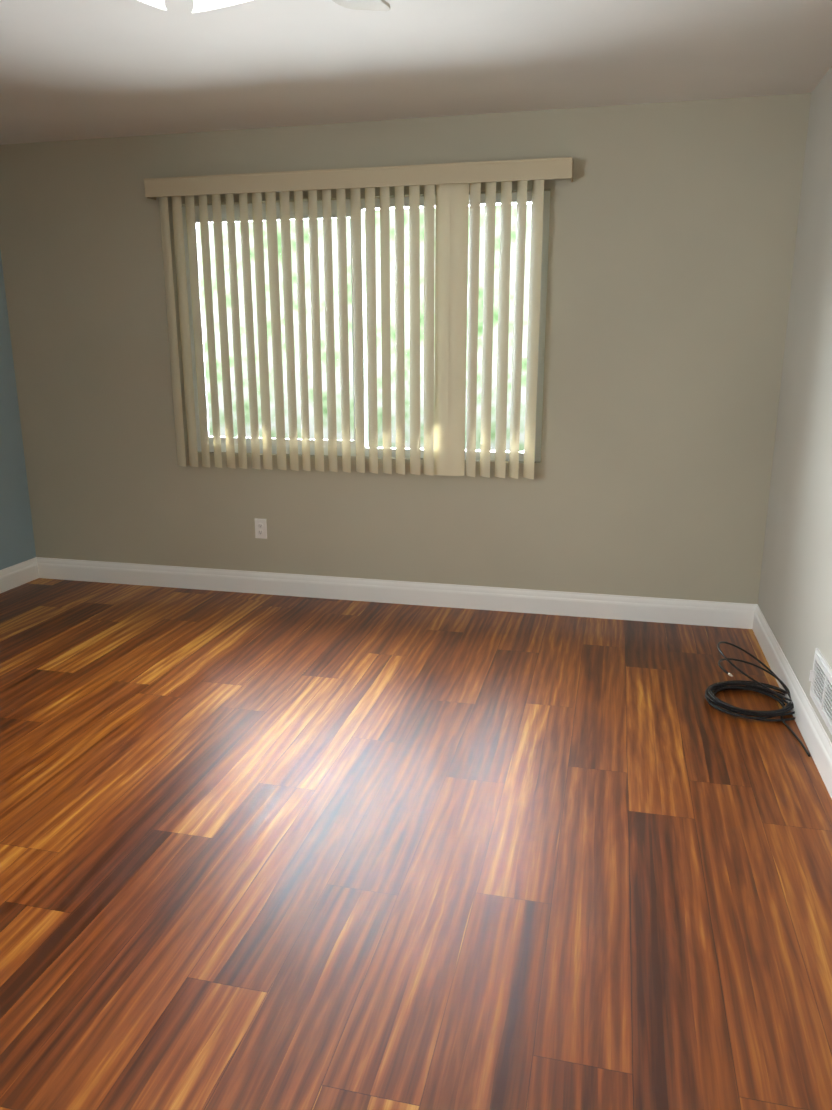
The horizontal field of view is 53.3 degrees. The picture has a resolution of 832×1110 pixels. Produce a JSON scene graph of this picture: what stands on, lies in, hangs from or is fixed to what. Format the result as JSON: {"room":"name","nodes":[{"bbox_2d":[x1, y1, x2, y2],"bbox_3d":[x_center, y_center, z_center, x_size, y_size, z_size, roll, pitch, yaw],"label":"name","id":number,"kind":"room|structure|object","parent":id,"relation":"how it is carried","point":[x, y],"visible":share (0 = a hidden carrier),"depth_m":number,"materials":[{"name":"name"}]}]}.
{"room":"empty bedroom","nodes":[
{"label":"empty bedroom","id":0,"kind":"room"},
{"bbox_2d":[0,250,35,569],"bbox_3d":[-3.100,-0.335,2.003,0.160,2.440,5.999,3,15,13],"label":"wall","id":1,"kind":"structure","parent":0,"point":[17,544],"depth_m":4.82,"materials":[{"name":"blue paint"}]},
{"bbox_2d":[0,557,38,592],"bbox_3d":[-2.996,0.771,2.342,0.015,0.128,5.839,3,15,13],"label":"baseboard","id":2,"kind":"structure","parent":1,"relation":"attached to","point":[17,575],"depth_m":4.92,"materials":[{"name":"white wood"}]},
{"bbox_2d":[0,93,810,603],"bbox_3d":[-0.291,-0.948,4.423,4.468,2.440,0.160,3,15,13],"label":"wall","id":3,"kind":"structure","parent":0,"point":[672,245],"depth_m":4.21,"materials":[{"name":"beige paint"}]},
{"bbox_2d":[254,518,266,538],"bbox_3d":[-0.876,-0.148,4.679,0.070,0.114,0.009,3,15,13],"label":"electrical outlet plate","id":4,"kind":"object","parent":3,"relation":"attached to","point":[260,528],"visible":1,"depth_m":4.68,"materials":[{"name":"white plastic"}]},
{"bbox_2d":[182,191,549,461],"bbox_3d":[-0.301,-1.173,4.375,1.965,1.300,0.078,3,15,13],"label":"window","id":5,"kind":"structure","parent":3,"relation":"in","point":[543,298],"depth_m":4.34,"materials":[{"name":"white glass"}]},
{"bbox_2d":[144,157,573,478],"bbox_3d":[-0.331,-1.162,4.239,2.166,1.484,0.100,3,15,13],"label":"window blinds","id":6,"kind":"object","parent":5,"relation":"attached to","point":[449,216],"visible":1,"depth_m":4.20,"materials":[{"name":"beige plastic"}]},
{"bbox_2d":[36,557,756,628],"bbox_3d":[-0.311,0.193,4.623,4.148,0.128,0.015,3,15,13],"label":"baseboard","id":7,"kind":"structure","parent":3,"relation":"attached to","point":[676,611],"depth_m":4.55,"materials":[{"name":"white wood"}]},
{"bbox_2d":[0,578,831,1109],"bbox_3d":[-0.986,0.998,1.905,4.468,0.100,6.159,3,15,13],"label":"floor","id":8,"kind":"structure","parent":0,"point":[272,852],"depth_m":2.29,"materials":[{"name":"laminate"}]},
{"bbox_2d":[705,641,810,756],"bbox_3d":[1.318,0.516,3.164,0.374,0.214,0.612,3,15,13],"label":"coil","id":9,"kind":"object","parent":8,"relation":"on","point":[712,690],"visible":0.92,"depth_m":3.26,"materials":[{"name":"black rubber"}]},
{"bbox_2d":[0,0,831,144],"bbox_3d":[-0.987,-1.474,1.280,4.468,0.120,6.159,3,15,13],"label":"ceiling","id":10,"kind":"structure","parent":0,"point":[81,69],"depth_m":3.16,"materials":[{"name":"paint"}]},
{"bbox_2d":[139,0,389,12],"bbox_3d":[-0.404,-1.186,1.359,1.009,0.479,1.009,-5,15,-18],"label":"ceiling fan","id":11,"kind":"object","parent":10,"relation":"hanging from","point":[372,5],"visible":1,"depth_m":1.56,"materials":[{"name":"white"}]},
{"bbox_2d":[758,66,831,742],"bbox_3d":[1.091,-0.093,1.034,0.160,2.440,5.999,3,15,13],"label":"wall","id":12,"kind":"structure","parent":0,"point":[795,598],"depth_m":3.33,"materials":[{"name":"beige paint"}]},
{"bbox_2d":[752,604,831,798],"bbox_3d":[1.024,1.004,1.412,0.015,0.128,5.839,3,15,13],"label":"baseboard","id":13,"kind":"structure","parent":12,"relation":"attached to","point":[814,735],"depth_m":3.11,"materials":[{"name":"white wood"}]},
{"bbox_2d":[809,648,831,734],"bbox_3d":[1.372,0.459,2.791,0.020,0.180,0.360,3,15,13],"label":"air vent","id":14,"kind":"object","parent":12,"relation":"in","point":[820,678],"visible":1,"depth_m":2.82,"materials":[{"name":"white plastic"}]},
{"label":"outside","id":15,"kind":"structure","parent":0,"visible":0},
{"bbox_2d":[196,204,531,450],"bbox_3d":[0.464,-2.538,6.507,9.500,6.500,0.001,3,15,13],"label":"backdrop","id":16,"kind":"structure","parent":15,"point":[378,317],"depth_m":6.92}
]}

